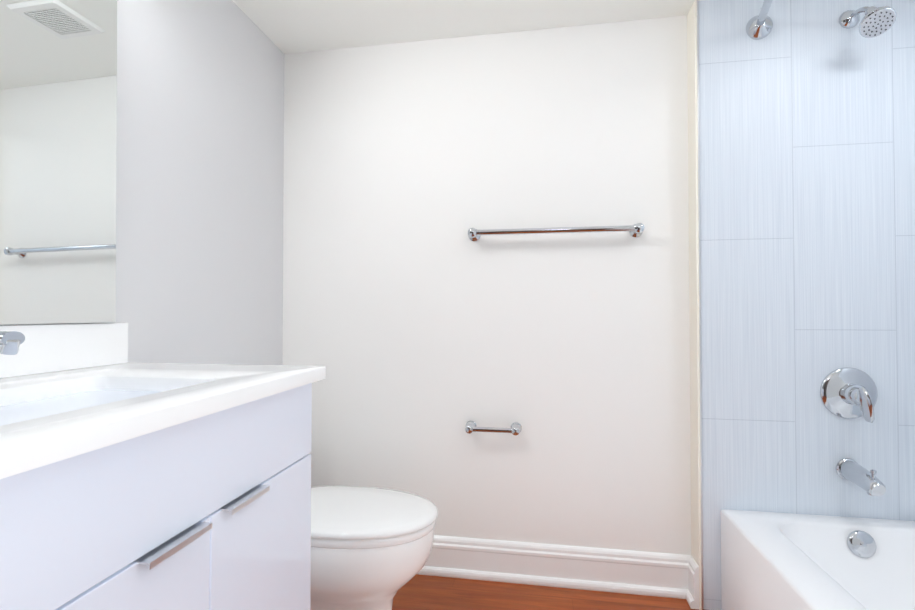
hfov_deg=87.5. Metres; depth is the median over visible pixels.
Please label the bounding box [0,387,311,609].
bathroom vanity
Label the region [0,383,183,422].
sink
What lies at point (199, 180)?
wall
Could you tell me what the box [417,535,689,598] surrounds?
baseboard
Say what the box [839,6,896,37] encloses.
shower head
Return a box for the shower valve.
[820,367,877,422]
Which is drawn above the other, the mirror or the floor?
the mirror
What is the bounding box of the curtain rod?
[746,0,772,39]
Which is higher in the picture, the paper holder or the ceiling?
the ceiling
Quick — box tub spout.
[836,458,885,496]
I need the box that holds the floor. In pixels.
[392,574,703,609]
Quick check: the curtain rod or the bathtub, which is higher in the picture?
the curtain rod
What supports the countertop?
on the bathroom vanity
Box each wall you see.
[8,0,283,364]
[282,15,690,554]
[687,0,701,609]
[698,0,914,609]
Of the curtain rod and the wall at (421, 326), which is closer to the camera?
the curtain rod
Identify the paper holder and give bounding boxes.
[465,421,521,435]
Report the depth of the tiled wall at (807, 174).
1.68 m
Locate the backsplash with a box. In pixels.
[0,323,131,374]
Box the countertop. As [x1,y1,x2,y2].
[0,363,325,482]
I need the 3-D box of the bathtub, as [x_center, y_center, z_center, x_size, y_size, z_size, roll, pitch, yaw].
[1.186,0.892,0.890,0.761,0.364,1.517,0,-1,9]
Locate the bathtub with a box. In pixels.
[720,509,914,609]
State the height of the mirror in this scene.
1.093 m
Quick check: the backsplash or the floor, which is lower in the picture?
the floor
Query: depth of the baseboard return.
1.72 m
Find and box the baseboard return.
[686,555,698,608]
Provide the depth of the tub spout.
1.55 m
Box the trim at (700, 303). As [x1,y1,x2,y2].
[697,0,702,609]
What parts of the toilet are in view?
bowl, seat, lid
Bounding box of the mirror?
[0,0,116,324]
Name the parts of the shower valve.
lever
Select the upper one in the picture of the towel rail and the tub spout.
the towel rail
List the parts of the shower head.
arm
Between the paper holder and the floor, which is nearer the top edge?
the paper holder
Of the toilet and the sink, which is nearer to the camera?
the sink
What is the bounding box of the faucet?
[0,327,27,378]
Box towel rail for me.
[468,223,643,240]
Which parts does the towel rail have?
post, post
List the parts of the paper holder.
post, post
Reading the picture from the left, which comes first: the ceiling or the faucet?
the faucet
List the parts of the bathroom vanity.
door, handle, handle, door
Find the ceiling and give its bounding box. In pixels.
[232,0,701,53]
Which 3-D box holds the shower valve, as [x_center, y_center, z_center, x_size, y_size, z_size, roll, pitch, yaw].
[1.335,0.302,1.591,0.176,0.176,0.109,0,-1,9]
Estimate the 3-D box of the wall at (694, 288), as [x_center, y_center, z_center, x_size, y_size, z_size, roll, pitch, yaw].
[0.886,-0.009,1.828,0.010,2.200,0.207,0,-1,9]
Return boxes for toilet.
[310,485,437,609]

